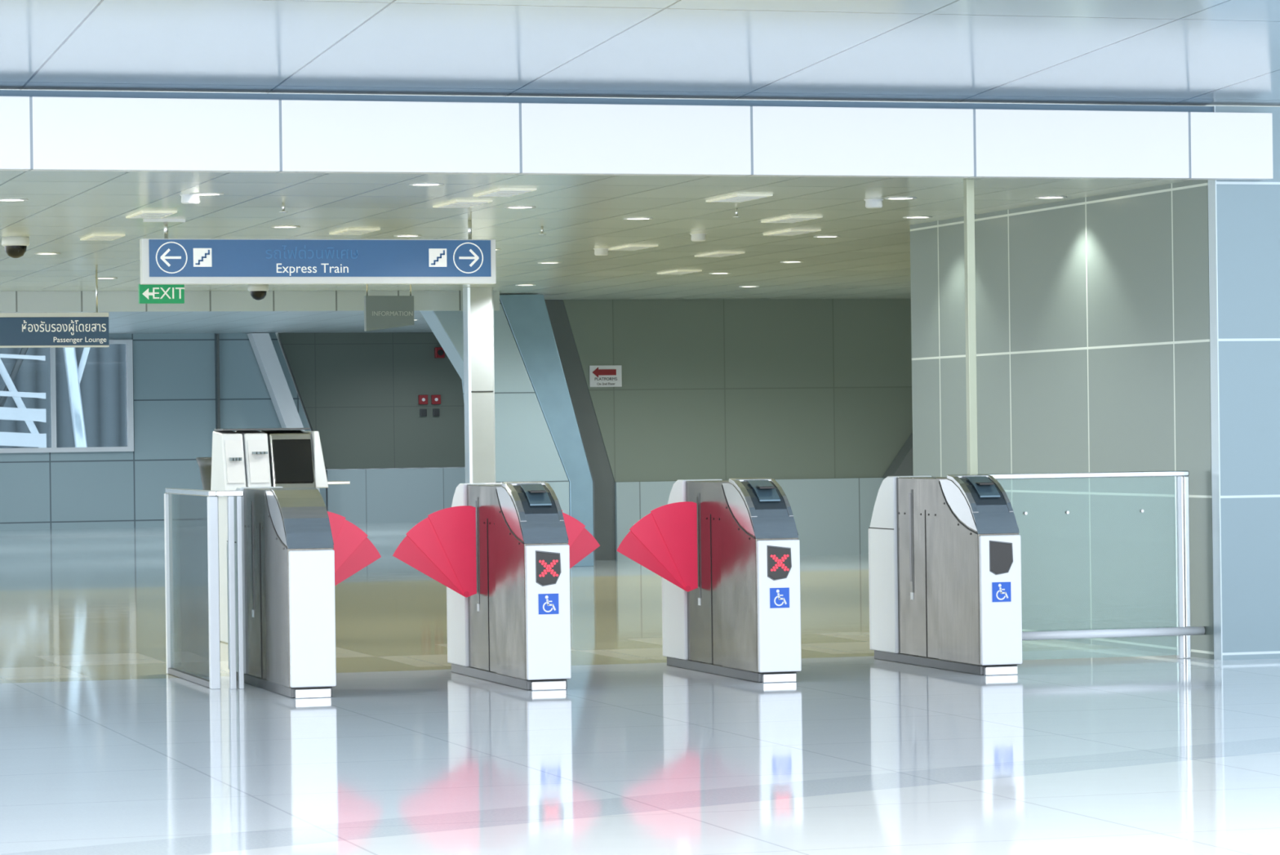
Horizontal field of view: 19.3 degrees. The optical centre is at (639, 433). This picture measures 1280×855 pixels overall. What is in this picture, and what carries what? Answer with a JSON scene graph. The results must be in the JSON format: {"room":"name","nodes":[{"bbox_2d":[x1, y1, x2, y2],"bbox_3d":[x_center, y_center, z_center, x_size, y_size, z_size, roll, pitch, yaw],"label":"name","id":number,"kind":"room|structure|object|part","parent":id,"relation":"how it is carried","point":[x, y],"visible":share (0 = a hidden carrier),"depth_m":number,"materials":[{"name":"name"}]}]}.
{"room":"railway station","nodes":[
{"label":"railway station","id":0,"kind":"room"},
{"bbox_2d":[108,333,130,339],"bbox_3d":[-13.380,-1.341,53.967,12.120,0.110,0.200,-1,0,-17],"label":"wall","id":1,"kind":"structure","parent":0,"point":[111,336],"depth_m":55.56,"materials":[{"name":"grey metal"}]},
{"bbox_2d":[108,339,132,343],"bbox_3d":[-13.330,-1.277,53.838,12.140,0.060,0.065,-1,0,-17],"label":"frame","id":2,"kind":"object","parent":1,"relation":"attached to","point":[110,341],"visible":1,"depth_m":55.50,"materials":[{"name":"grey metal"}]},
{"bbox_2d":[0,332,465,529],"bbox_3d":[-9.489,-0.011,55.113,20.200,2.870,0.230,-1,0,-17],"label":"wall","id":3,"kind":"structure","parent":0,"point":[360,391],"depth_m":56.23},
{"bbox_2d":[0,446,133,453],"bbox_3d":[-13.309,0.308,53.838,12.140,0.070,0.065,-1,0,-17],"label":"frame","id":4,"kind":"object","parent":3,"relation":"attached to","point":[95,448],"visible":1,"depth_m":55.27,"materials":[{"name":"white metal"}]},
{"bbox_2d":[49,347,56,447],"bbox_3d":[-8.632,-0.548,55.244,0.070,1.520,0.065,-1,0,-17],"label":"frame","id":5,"kind":"object","parent":4,"relation":"on","point":[52,350],"visible":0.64,"depth_m":55.21,"materials":[{"name":"grey metal"}]},
{"bbox_2d":[126,343,133,446],"bbox_3d":[-7.545,-0.562,55.571,0.080,1.520,0.065,-1,0,-17],"label":"frame","id":6,"kind":"object","parent":4,"relation":"on","point":[129,346],"visible":1,"depth_m":55.54,"materials":[{"name":"grey metal"}]},
{"bbox_2d":[216,333,220,512],"bbox_3d":[-6.273,-0.048,55.932,0.030,2.860,0.090,-1,0,-17],"label":"trim","id":7,"kind":"structure","parent":3,"relation":"attached to","point":[217,335],"depth_m":55.89,"materials":[{"name":"black metal"}]},
{"bbox_2d":[247,333,319,492],"bbox_3d":[-5.321,-0.061,56.045,1.000,2.860,0.360,-1,0,-17],"label":"trim","id":8,"kind":"structure","parent":3,"relation":"attached to","point":[262,345],"depth_m":55.85,"materials":[{"name":"grey metal"}]},
{"bbox_2d":[417,395,427,416],"bbox_3d":[-3.281,-0.417,56.852,0.140,0.320,0.050,-1,0,-17],"label":"fire alarm","id":9,"kind":"object","parent":3,"relation":"attached to","point":[423,399],"visible":1,"depth_m":56.84,"materials":[{"name":"red plastic"}]},
{"bbox_3d":[-3.283,-0.507,56.856,0.140,0.140,0.040,-1,0,-17],"label":"plate","id":10,"kind":"part","parent":9,"relation":"part of","materials":[{"name":"red plastic"}]},
{"bbox_2d":[431,395,440,416],"bbox_3d":[-3.089,-0.420,56.909,0.140,0.320,0.050,-1,0,-17],"label":"fire alarm","id":11,"kind":"object","parent":3,"relation":"attached to","point":[435,399],"visible":1,"depth_m":56.90,"materials":[{"name":"red plastic"}]},
{"bbox_3d":[-3.092,-0.510,56.914,0.140,0.140,0.040,-1,0,-17],"label":"plate","id":12,"kind":"part","parent":11,"relation":"part of","materials":[{"name":"red plastic"}]},
{"bbox_2d":[434,346,444,357],"bbox_3d":[-3.034,-1.221,56.898,0.140,0.160,0.110,-1,0,-17],"label":"fire alarm","id":13,"kind":"object","parent":3,"relation":"attached to","point":[439,352],"visible":0.88,"depth_m":56.85,"materials":[{"name":"red plastic"}]},
{"bbox_2d":[3,298,651,333],"bbox_3d":[-6.622,-1.534,45.147,20.000,0.100,20.580,-1,0,-17],"label":"ceiling","id":14,"kind":"structure","parent":0,"point":[261,322],"depth_m":50.94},
{"bbox_2d":[0,170,1193,299],"bbox_3d":[-1.707,-1.418,28.768,20.000,0.120,18.060,-1,0,-17],"label":"ceiling","id":15,"kind":"structure","parent":0,"point":[578,215],"depth_m":24.25,"materials":[{"name":"paint"}]},
{"bbox_2d":[0,198,28,201],"bbox_3d":[-3.591,-1.330,21.448,0.194,0.005,0.194,-1,0,-17],"label":"recessed light","id":16,"kind":"object","parent":15,"relation":"in","point":[3,199],"visible":1,"depth_m":21.46,"materials":[{"name":"white plastic"}]},
{"bbox_2d":[1,236,29,257],"bbox_3d":[-4.224,-1.254,25.402,0.190,0.142,0.190,-1,0,-17],"label":"dome camera","id":17,"kind":"object","parent":15,"relation":"attached to","point":[15,246],"visible":1,"depth_m":25.34,"materials":[{"name":"white plastic"}]},
{"bbox_2d":[34,253,60,254],"bbox_3d":[-4.365,-1.320,27.647,0.194,0.005,0.194,-1,0,-17],"label":"recessed light","id":18,"kind":"object","parent":15,"relation":"in","point":[34,253],"visible":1,"depth_m":27.61,"materials":[{"name":"white plastic"}]},
{"bbox_2d":[0,270,109,347],"bbox_3d":[-5.084,-1.002,30.280,1.590,0.625,0.080,-1,0,-17],"label":"sign","id":19,"kind":"object","parent":15,"relation":"hanging from","point":[17,330],"visible":1,"depth_m":30.35,"materials":[{"name":"metal"}]},
{"bbox_2d":[80,234,125,240],"bbox_3d":[-3.641,-1.325,25.442,0.220,0.016,0.600,-1,0,-17],"label":"ceiling light","id":20,"kind":"object","parent":15,"relation":"in","point":[93,237],"visible":1,"depth_m":25.33,"materials":[{"name":"white plastic"}]},
{"bbox_2d":[94,277,117,279],"bbox_3d":[-4.548,-1.318,31.977,0.194,0.005,0.194,-1,0,-17],"label":"recessed light","id":21,"kind":"object","parent":15,"relation":"in","point":[95,277],"visible":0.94,"depth_m":31.94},
{"bbox_2d":[125,210,177,218],"bbox_3d":[-2.986,-1.333,22.945,0.220,0.016,0.600,-1,0,-17],"label":"ceiling light","id":22,"kind":"object","parent":15,"relation":"in","point":[142,214],"visible":1,"depth_m":22.83,"materials":[{"name":"white plastic"}]},
{"bbox_2d":[137,284,184,303],"bbox_3d":[-3.392,-1.127,26.604,0.322,0.418,0.055,-1,0,-17],"label":"exit sign","id":23,"kind":"object","parent":15,"relation":"hanging from","point":[148,294],"visible":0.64,"depth_m":26.58,"materials":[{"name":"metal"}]},
{"bbox_2d":[179,194,199,204],"bbox_3d":[-2.542,-1.322,21.220,0.120,0.050,0.120,-1,0,-17],"label":"ceiling speaker","id":24,"kind":"object","parent":15,"relation":"attached to","point":[185,198],"depth_m":21.18},
{"bbox_2d":[189,192,223,195],"bbox_3d":[-2.442,-1.345,21.166,0.194,0.005,0.194,-1,0,-17],"label":"recessed light","id":25,"kind":"object","parent":15,"relation":"in","point":[197,193],"visible":1,"depth_m":21.12,"materials":[{"name":"white plastic"}]},
{"bbox_2d":[0,290,499,312],"bbox_3d":[-7.290,-1.280,34.140,12.390,0.370,0.100,-1,0,-17],"label":"bulkhead","id":26,"kind":"structure","parent":15,"relation":"attached to","point":[108,300],"depth_m":35.12,"materials":[{"name":"white paint"}]},
{"bbox_2d":[248,284,268,300],"bbox_3d":[-3.430,-1.264,33.753,0.190,0.142,0.190,-1,0,-17],"label":"dome camera","id":27,"kind":"object","parent":15,"relation":"attached to","point":[258,291],"visible":0.99,"depth_m":33.69,"materials":[{"name":"plastic"}]},
{"bbox_2d":[279,203,287,212],"bbox_3d":[-2.095,-1.324,22.064,0.050,0.055,0.050,-1,0,-17],"label":"sprinkler","id":28,"kind":"object","parent":15,"relation":"attached to","point":[282,204],"visible":1,"depth_m":22.05,"materials":[{"name":"metal"}]},
{"bbox_3d":[-2.095,-1.327,22.064,0.016,0.050,0.016,-1,0,-17],"label":"stem","id":29,"kind":"part","parent":28,"relation":"part of","materials":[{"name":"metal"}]},
{"bbox_2d":[270,226,300,227],"bbox_3d":[-2.318,-1.347,24.544,0.194,0.005,0.194,-1,0,-17],"label":"recessed light","id":30,"kind":"object","parent":15,"relation":"in","point":[271,226],"visible":1,"depth_m":24.53,"materials":[{"name":"white plastic"}]},
{"bbox_2d":[139,218,496,284],"bbox_3d":[-2.026,-1.149,23.788,2.280,0.410,0.094,-1,0,-17],"label":"sign","id":31,"kind":"object","parent":15,"relation":"hanging from","point":[166,260],"visible":1,"depth_m":23.73,"materials":[{"name":"metal"}]},
{"bbox_3d":[-2.978,-1.331,23.511,0.260,0.020,0.040,-1,0,-17],"label":"hanger plate","id":32,"kind":"part","parent":31,"relation":"part of","materials":[{"name":"white metal"}]},
{"bbox_2d":[328,227,380,235],"bbox_3d":[-1.911,-1.347,25.136,0.220,0.016,0.600,-1,0,-17],"label":"ceiling light","id":33,"kind":"object","parent":15,"relation":"in","point":[349,231],"visible":1,"depth_m":24.97,"materials":[{"name":"white plastic"}]},
{"bbox_2d":[364,284,413,331],"bbox_3d":[-1.946,-1.073,29.121,0.400,0.565,0.043,-1,0,-25],"label":"information sign","id":34,"kind":"object","parent":15,"relation":"hanging from","point":[380,312],"visible":0.95,"depth_m":29.09,"materials":[{"name":"metal"}]},
{"bbox_2d":[393,235,421,236],"bbox_3d":[-1.599,-1.356,25.835,0.194,0.005,0.194,-1,0,-17],"label":"recessed light","id":35,"kind":"object","parent":15,"relation":"in","point":[394,235],"visible":1,"depth_m":25.82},
{"bbox_2d":[408,182,444,186],"bbox_3d":[-1.172,-1.362,20.587,0.194,0.005,0.194,-1,0,-17],"label":"recessed light","id":36,"kind":"object","parent":15,"relation":"in","point":[417,184],"visible":1,"depth_m":20.56,"materials":[{"name":"white plastic"}]},
{"bbox_2d":[432,199,493,208],"bbox_3d":[-1.054,-1.358,22.282,0.220,0.016,0.600,-1,0,-17],"label":"ceiling light","id":37,"kind":"object","parent":15,"relation":"in","point":[458,203],"visible":1,"depth_m":22.17,"materials":[{"name":"white plastic"}]},
{"bbox_2d":[472,187,537,197],"bbox_3d":[-0.768,-1.362,21.293,0.220,0.016,0.600,-1,0,-17],"label":"ceiling light","id":38,"kind":"object","parent":15,"relation":"in","point":[500,192],"visible":1,"depth_m":21.16,"materials":[{"name":"white plastic"}]},
{"bbox_2d":[503,205,535,208],"bbox_3d":[-0.727,-1.368,22.756,0.194,0.005,0.194,-1,0,-17],"label":"recessed light","id":39,"kind":"object","parent":15,"relation":"in","point":[515,206],"visible":1,"depth_m":22.71,"materials":[{"name":"white plastic"}]},
{"bbox_2d":[515,284,534,285],"bbox_3d":[-1.052,-1.363,34.592,0.194,0.005,0.194,-1,0,-17],"label":"recessed light","id":40,"kind":"object","parent":15,"relation":"in","point":[521,284],"visible":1,"depth_m":34.58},
{"bbox_2d":[538,226,546,235],"bbox_3d":[-0.649,-1.343,24.899,0.050,0.055,0.050,-1,0,-17],"label":"sprinkler","id":41,"kind":"object","parent":15,"relation":"attached to","point":[542,227],"visible":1,"depth_m":24.89,"materials":[{"name":"metal"}]},
{"bbox_2d":[537,262,561,263],"bbox_3d":[-0.727,-1.368,30.169,0.194,0.005,0.194,-1,0,-17],"label":"recessed light","id":42,"kind":"object","parent":15,"relation":"in","point":[539,262],"visible":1,"depth_m":30.13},
{"bbox_2d":[593,248,608,255],"bbox_3d":[-0.289,-1.351,28.014,0.120,0.050,0.120,-1,0,-17],"label":"ceiling speaker","id":43,"kind":"object","parent":15,"relation":"attached to","point":[597,251],"depth_m":27.97},
{"bbox_2d":[608,244,658,250],"bbox_3d":[-0.056,-1.371,27.791,0.220,0.016,0.600,-1,0,-17],"label":"ceiling light","id":44,"kind":"object","parent":15,"relation":"in","point":[628,247],"visible":1,"depth_m":27.70,"materials":[{"name":"white plastic"}]},
{"bbox_2d":[622,217,653,219],"bbox_3d":[-0.011,-1.377,24.130,0.194,0.005,0.194,-1,0,-17],"label":"recessed light","id":45,"kind":"object","parent":15,"relation":"in","point":[637,218],"visible":1,"depth_m":24.08,"materials":[{"name":"white plastic"}]},
{"bbox_2d":[657,270,702,274],"bbox_3d":[0.336,-1.377,32.158,0.220,0.016,0.600,-1,0,-17],"label":"ceiling vent","id":46,"kind":"object","parent":15,"relation":"in","point":[673,272],"visible":1,"depth_m":31.99,"materials":[{"name":"white metal"}]},
{"bbox_2d":[689,233,706,241],"bbox_3d":[0.406,-1.360,26.113,0.120,0.050,0.120,-1,0,-17],"label":"ceiling speaker","id":47,"kind":"object","parent":15,"relation":"attached to","point":[695,237],"depth_m":26.07},
{"bbox_2d":[694,251,745,257],"bbox_3d":[0.615,-1.380,29.037,0.220,0.016,0.600,-1,0,-17],"label":"ceiling vent","id":48,"kind":"object","parent":15,"relation":"in","point":[718,254],"visible":1,"depth_m":28.88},
{"bbox_2d":[709,272,730,274],"bbox_3d":[0.694,-1.386,32.600,0.194,0.005,0.194,-1,0,-17],"label":"recessed light","id":49,"kind":"object","parent":15,"relation":"in","point":[710,273],"visible":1,"depth_m":32.55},
{"bbox_2d":[732,208,740,217],"bbox_3d":[0.596,-1.359,23.184,0.050,0.055,0.050,-1,0,-17],"label":"sprinkler","id":50,"kind":"object","parent":15,"relation":"attached to","point":[736,209],"visible":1,"depth_m":23.18,"materials":[{"name":"metal"}]},
{"bbox_3d":[0.596,-1.362,23.184,0.016,0.050,0.016,-1,0,-17],"label":"stem","id":51,"kind":"part","parent":50,"relation":"part of","materials":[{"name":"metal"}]},
{"bbox_2d":[705,193,773,202],"bbox_3d":[0.581,-1.380,22.084,0.220,0.016,0.600,-1,0,-17],"label":"ceiling light","id":52,"kind":"object","parent":15,"relation":"in","point":[738,197],"visible":1,"depth_m":21.97,"materials":[{"name":"white plastic"}]},
{"bbox_2d":[739,285,759,287],"bbox_3d":[1.036,-1.391,35.636,0.194,0.005,0.194,-1,0,-17],"label":"recessed light","id":53,"kind":"object","parent":15,"relation":"in","point":[741,286],"visible":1,"depth_m":35.59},
{"bbox_2d":[760,215,822,222],"bbox_3d":[0.983,-1.385,24.365,0.220,0.016,0.600,-1,0,-17],"label":"ceiling vent","id":54,"kind":"object","parent":15,"relation":"in","point":[791,219],"visible":1,"depth_m":24.23,"materials":[{"name":"white metal"}]},
{"bbox_2d":[780,261,803,262],"bbox_3d":[1.237,-1.393,30.581,0.194,0.005,0.194,-1,0,-17],"label":"recessed light","id":55,"kind":"object","parent":15,"relation":"in","point":[781,261],"visible":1,"depth_m":30.54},
{"bbox_2d":[763,228,821,235],"bbox_3d":[1.050,-1.386,25.951,0.220,0.016,0.600,-1,0,-17],"label":"ceiling vent","id":56,"kind":"object","parent":15,"relation":"in","point":[792,232],"visible":1,"depth_m":25.83,"materials":[{"name":"white metal"}]},
{"bbox_2d":[813,235,840,237],"bbox_3d":[1.327,-1.394,26.661,0.194,0.005,0.194,-1,0,-17],"label":"recessed light","id":57,"kind":"object","parent":15,"relation":"in","point":[814,236],"visible":1,"depth_m":26.63,"materials":[{"name":"white plastic"}]},
{"bbox_2d":[863,199,883,208],"bbox_3d":[1.401,-1.373,22.486,0.120,0.050,0.120,-1,0,-17],"label":"ceiling speaker","id":58,"kind":"object","parent":15,"relation":"attached to","point":[869,203],"depth_m":22.44},
{"bbox_2d":[884,196,916,199],"bbox_3d":[1.552,-1.397,22.364,0.194,0.005,0.194,-1,0,-17],"label":"recessed light","id":59,"kind":"object","parent":15,"relation":"in","point":[896,197],"visible":1,"depth_m":22.34,"materials":[{"name":"white plastic"}]},
{"bbox_2d":[902,216,932,218],"bbox_3d":[1.802,-1.401,24.381,0.194,0.005,0.194,-1,0,-17],"label":"recessed light","id":60,"kind":"object","parent":15,"relation":"in","point":[907,217],"visible":1,"depth_m":24.39,"materials":[{"name":"white plastic"}]},
{"bbox_2d":[1035,195,1066,199],"bbox_3d":[2.459,-1.409,22.470,0.194,0.005,0.194,-1,0,-17],"label":"recessed light","id":61,"kind":"object","parent":15,"relation":"in","point":[1046,197],"visible":1,"depth_m":22.42,"materials":[{"name":"white plastic"}]},
{"bbox_2d":[0,96,1273,180],"bbox_3d":[-4.030,-1.490,18.571,15.690,0.365,0.120,-1,0,-17],"label":"header beam","id":62,"kind":"structure","parent":0,"point":[37,133],"depth_m":19.69,"materials":[{"name":"white paint"}]},
{"bbox_2d":[0,521,1279,854],"bbox_3d":[-3.794,1.399,25.406,28.000,0.100,62.000,-1,0,-17],"label":"floor","id":63,"kind":"structure","parent":0,"point":[104,750],"depth_m":15.72,"materials":[{"name":"white tile"}]},
{"bbox_2d":[164,488,244,688],"bbox_3d":[-2.345,0.816,20.179,0.175,1.030,1.450,-1,0,-17],"label":"glass barrier","id":64,"kind":"object","parent":63,"relation":"on","point":[191,530],"visible":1,"depth_m":19.97,"materials":[{"name":"glass"}]},
{"bbox_3d":[-2.610,0.834,20.837,0.045,1.000,0.038,-1,0,-17],"label":"post","id":65,"kind":"part","parent":64,"relation":"part of","materials":[{"name":"silver metal"}]},
{"bbox_3d":[-2.412,1.314,20.204,0.040,0.035,1.340,-1,0,-17],"label":"rail","id":66,"kind":"part","parent":64,"relation":"part of","materials":[{"name":"metal"}]},
{"bbox_3d":[-2.417,0.817,20.200,0.012,0.970,1.290,-1,0,-17],"label":"pane","id":67,"kind":"part","parent":64,"relation":"part of","materials":[{"name":"clear glass"}]},
{"bbox_3d":[-2.420,0.317,20.190,0.040,0.030,1.370,-1,0,-17],"label":"rail","id":68,"kind":"part","parent":64,"relation":"part of","materials":[{"name":"metal"}]},
{"bbox_3d":[-2.218,0.829,19.539,0.050,1.000,0.050,-1,0,-17],"label":"post","id":69,"kind":"part","parent":64,"relation":"part of","materials":[{"name":"silver metal"}]},
{"bbox_3d":[-2.121,0.828,19.510,0.030,1.000,0.040,-1,0,-17],"label":"post","id":70,"kind":"part","parent":64,"relation":"part of","materials":[{"name":"silver metal"}]},
{"bbox_3d":[-2.080,0.827,19.523,0.025,1.000,0.040,-1,0,-17],"label":"post","id":71,"kind":"part","parent":64,"relation":"part of","materials":[{"name":"silver metal"}]},
{"bbox_2d":[195,457,219,587],"bbox_3d":[-3.735,0.779,32.735,0.260,1.140,0.260,-1,0,-17],"label":"urn","id":72,"kind":"object","parent":63,"relation":"on","point":[204,463],"visible":0.3,"depth_m":32.65,"materials":[{"name":"grey metal"}]},
{"bbox_2d":[210,427,350,643],"bbox_3d":[-2.282,0.649,23.956,0.820,1.362,0.547,-1,0,-17],"label":"kiosk","id":73,"kind":"object","parent":63,"relation":"on","point":[284,457],"visible":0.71,"depth_m":23.76,"materials":[{"name":"white metal"}]},
{"bbox_3d":[-2.553,0.178,23.646,0.105,0.270,0.095,-1,0,-17],"label":"plate","id":74,"kind":"part","parent":73,"relation":"part of","materials":[{"name":"white ceramic"}]},
{"bbox_3d":[-2.407,0.176,23.689,0.120,0.270,0.095,-1,0,-17],"label":"plate","id":75,"kind":"part","parent":73,"relation":"part of","materials":[{"name":"white ceramic"}]},
{"bbox_3d":[-2.194,0.173,23.753,0.245,0.270,0.095,-1,0,-17],"label":"plate","id":76,"kind":"part","parent":73,"relation":"part of","materials":[{"name":"black glass"}]},
{"bbox_2d":[327,480,350,484],"bbox_3d":[-2.014,0.316,24.039,0.250,0.020,0.350,-1,0,-17],"label":"shelf","id":77,"kind":"object","parent":73,"relation":"attached to","point":[337,482],"depth_m":23.89,"materials":[{"name":"metal"}]},
{"bbox_2d":[226,486,381,697],"bbox_3d":[-1.667,0.799,19.619,0.682,1.046,1.712,-1,0,-17],"label":"gate","id":78,"kind":"object","parent":63,"relation":"on","point":[295,551],"visible":0.96,"depth_m":18.96,"materials":[{"name":"metal"}]},
{"bbox_3d":[-2.121,0.933,20.367,0.234,0.690,0.019,-1,0,-17],"label":"panel","id":79,"kind":"part","parent":78,"relation":"part of","materials":[{"name":"white metal"}]},
{"bbox_3d":[-2.031,0.641,19.705,0.002,0.570,0.020,-1,0,-17],"label":"slot frame","id":80,"kind":"part","parent":78,"relation":"part of","materials":[{"name":"metal"}]},
{"bbox_3d":[-1.636,0.925,18.751,0.230,0.683,0.031,-1,0,-17],"label":"panel","id":81,"kind":"part","parent":78,"relation":"part of","materials":[{"name":"white ceramic"}]},
{"bbox_2d":[392,480,599,690],"bbox_3d":[-0.675,0.781,19.937,0.962,1.056,1.664,-1,0,-39],"label":"gate","id":82,"kind":"object","parent":63,"relation":"on","point":[504,553],"visible":1,"depth_m":19.55,"materials":[{"name":"metal"}]},
{"bbox_3d":[-0.952,0.917,20.717,0.234,0.690,0.019,-1,0,-17],"label":"panel","id":83,"kind":"part","parent":82,"relation":"part of","materials":[{"name":"white ceramic"}]},
{"bbox_3d":[-0.863,0.626,20.056,0.002,0.570,0.020,-1,0,-17],"label":"slot frame","id":84,"kind":"part","parent":82,"relation":"part of","materials":[{"name":"metal"}]},
{"bbox_3d":[-0.467,0.910,19.101,0.230,0.683,0.031,-1,0,-17],"label":"panel","id":85,"kind":"part","parent":82,"relation":"part of","materials":[{"name":"white ceramic"}]},
{"bbox_2d":[420,294,593,566],"bbox_3d":[-1.344,-0.018,36.848,1.696,2.670,0.500,-1,0,-17],"label":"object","id":86,"kind":"object","parent":63,"relation":"on","point":[538,437],"visible":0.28,"depth_m":36.70,"materials":[{"name":"grey metal"}]},
{"bbox_2d":[616,477,801,682],"bbox_3d":[0.267,0.769,20.195,0.688,1.056,1.722,-1,0,-17],"label":"gate","id":87,"kind":"object","parent":63,"relation":"on","point":[725,553],"visible":1,"depth_m":19.90,"materials":[{"name":"metal"}]},
{"bbox_3d":[0.235,0.902,21.074,0.234,0.690,0.019,-1,0,-17],"label":"panel","id":88,"kind":"part","parent":87,"relation":"part of","materials":[{"name":"white ceramic"}]},
{"bbox_3d":[0.325,0.611,20.412,0.002,0.570,0.020,-1,0,-17],"label":"slot frame","id":89,"kind":"part","parent":87,"relation":"part of","materials":[{"name":"metal"}]},
{"bbox_3d":[0.720,0.894,19.458,0.230,0.683,0.031,-1,0,-17],"label":"panel","id":90,"kind":"part","parent":87,"relation":"part of","materials":[{"name":"white ceramic"}]},
{"bbox_2d":[868,473,1022,675],"bbox_3d":[1.661,0.751,20.615,0.241,1.056,1.718,-1,0,-17],"label":"gate","id":91,"kind":"object","parent":63,"relation":"on","point":[944,553],"visible":1,"depth_m":20.24,"materials":[{"name":"metal"}]},
{"bbox_3d":[1.418,0.887,21.428,0.234,0.690,0.019,-1,0,-17],"label":"panel","id":92,"kind":"part","parent":91,"relation":"part of","materials":[{"name":"white metal"}]},
{"bbox_3d":[1.507,0.596,20.767,0.002,0.570,0.020,-1,0,-17],"label":"slot frame","id":93,"kind":"part","parent":91,"relation":"part of","materials":[{"name":"metal"}]},
{"bbox_3d":[1.903,0.879,19.813,0.230,0.683,0.031,-1,0,-17],"label":"panel","id":94,"kind":"part","parent":91,"relation":"part of","materials":[{"name":"white ceramic"}]},
{"bbox_2d":[963,178,977,474],"bbox_3d":[1.834,-0.064,20.758,0.085,2.680,0.090,-1,0,-17],"label":"post","id":95,"kind":"object","parent":63,"relation":"on","point":[968,184],"visible":0.48,"depth_m":20.74,"materials":[{"name":"metal"}]},
{"bbox_2d":[986,470,1204,659],"bbox_3d":[2.468,0.743,20.838,1.405,1.050,0.094,-1,0,-17],"label":"railing","id":96,"kind":"object","parent":63,"relation":"on","point":[1184,630],"visible":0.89,"depth_m":21.00,"materials":[{"name":"metal"}]},
{"bbox_3d":[2.459,0.233,20.862,1.275,0.030,0.042,-1,0,-17],"label":"rail","id":97,"kind":"part","parent":96,"relation":"part of","materials":[{"name":"metal"}]},
{"bbox_3d":[2.464,0.748,20.861,1.130,1.000,0.012,-1,0,-17],"label":"pane","id":98,"kind":"part","parent":96,"relation":"part of","materials":[{"name":"clear glass"}]},
{"bbox_3d":[2.479,1.113,20.816,1.405,0.048,0.048,-1,0,-17],"label":"kick rail","id":99,"kind":"part","parent":96,"relation":"part of","materials":[{"name":"silver metal"}]},
{"bbox_3d":[3.018,0.751,21.026,0.023,1.020,0.050,-1,0,-17],"label":"post","id":100,"kind":"part","parent":96,"relation":"part of","materials":[{"name":"silver metal"}]},
{"bbox_3d":[3.058,0.750,21.038,0.030,1.020,0.050,-1,0,-17],"label":"post","id":101,"kind":"part","parent":96,"relation":"part of","materials":[{"name":"metal"}]},
{"bbox_3d":[-1.477,1.304,35.080,0.280,0.030,0.240,-1,0,-17],"label":"base plate","id":102,"kind":"object","parent":63,"relation":"on","visible":0},
{"bbox_2d":[462,287,495,483],"bbox_3d":[-1.494,-0.021,35.080,0.250,2.680,0.200,-1,0,-17],"label":"column","id":103,"kind":"structure","parent":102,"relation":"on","point":[477,302],"depth_m":34.98,"materials":[{"name":"metal"}]},
{"bbox_2d":[471,391,493,392],"bbox_3d":[-1.470,-0.387,34.983,0.212,0.012,0.003,-1,0,-17],"label":"joint","id":104,"kind":"object","parent":103,"relation":"attached to","point":[471,391],"visible":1,"depth_m":34.98,"materials":[{"name":"metal"}]},
{"bbox_2d":[0,0,1279,106],"bbox_3d":[-0.445,-2.032,15.838,21.000,0.525,7.720,-1,0,-17],"label":"ceiling","id":105,"kind":"structure","parent":0,"point":[1100,52],"depth_m":18.15,"materials":[{"name":"paint"}]},
{"bbox_2d":[563,298,912,481],"bbox_3d":[2.219,-0.469,39.511,6.330,1.880,0.250,-1,0,-17],"label":"wall","id":106,"kind":"structure","parent":0,"point":[711,388],"depth_m":39.06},
{"bbox_2d":[544,299,615,559],"bbox_3d":[-0.662,-0.031,38.676,0.740,2.680,0.290,-1,0,-17],"label":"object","id":107,"kind":"structure","parent":106,"relation":"attached to","point":[603,482],"depth_m":38.57,"materials":[{"name":"grey metal"}]},
{"bbox_2d":[589,364,622,386],"bbox_3d":[-0.352,-0.586,38.593,0.340,0.220,0.021,-1,0,-17],"label":"sign","id":108,"kind":"object","parent":106,"relation":"attached to","point":[599,375],"visible":1,"depth_m":38.59,"materials":[{"name":"white plastic"}]},
{"bbox_2d":[614,477,885,559],"bbox_3d":[2.498,0.868,39.563,5.800,0.800,0.300,-1,0,-17],"label":"wall","id":109,"kind":"structure","parent":0,"point":[832,516],"depth_m":39.22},
{"bbox_2d":[882,431,913,477],"bbox_3d":[3.105,0.310,39.429,1.100,1.900,0.290,-1,0,-17],"label":"trim","id":110,"kind":"structure","parent":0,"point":[902,464],"depth_m":39.20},
{"bbox_2d":[910,179,1213,658],"bbox_3d":[6.099,-0.119,24.209,7.500,2.680,4.650,-1,0,-17],"label":"wall","id":111,"kind":"structure","parent":0,"point":[1092,313],"depth_m":22.53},
{"bbox_2d":[1208,106,1279,660],"bbox_3d":[5.870,-0.311,21.659,5.600,3.070,0.095,-1,0,-17],"label":"wall","id":112,"kind":"structure","parent":0,"point":[1244,215],"depth_m":20.86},
{"bbox_2d":[0,89,1213,111],"bbox_3d":[-4.211,-1.585,18.663,15.400,0.260,0.100,-1,0,-17],"label":"trim","id":113,"kind":"structure","parent":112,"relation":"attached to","point":[2,92],"depth_m":19.80,"materials":[{"name":"grey metal"}]},
{"label":"outside","id":114,"kind":"structure","parent":0,"visible":0},
{"bbox_2d":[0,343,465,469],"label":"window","id":115,"kind":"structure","parent":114,"point":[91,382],"depth_m":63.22,"materials":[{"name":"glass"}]}
]}

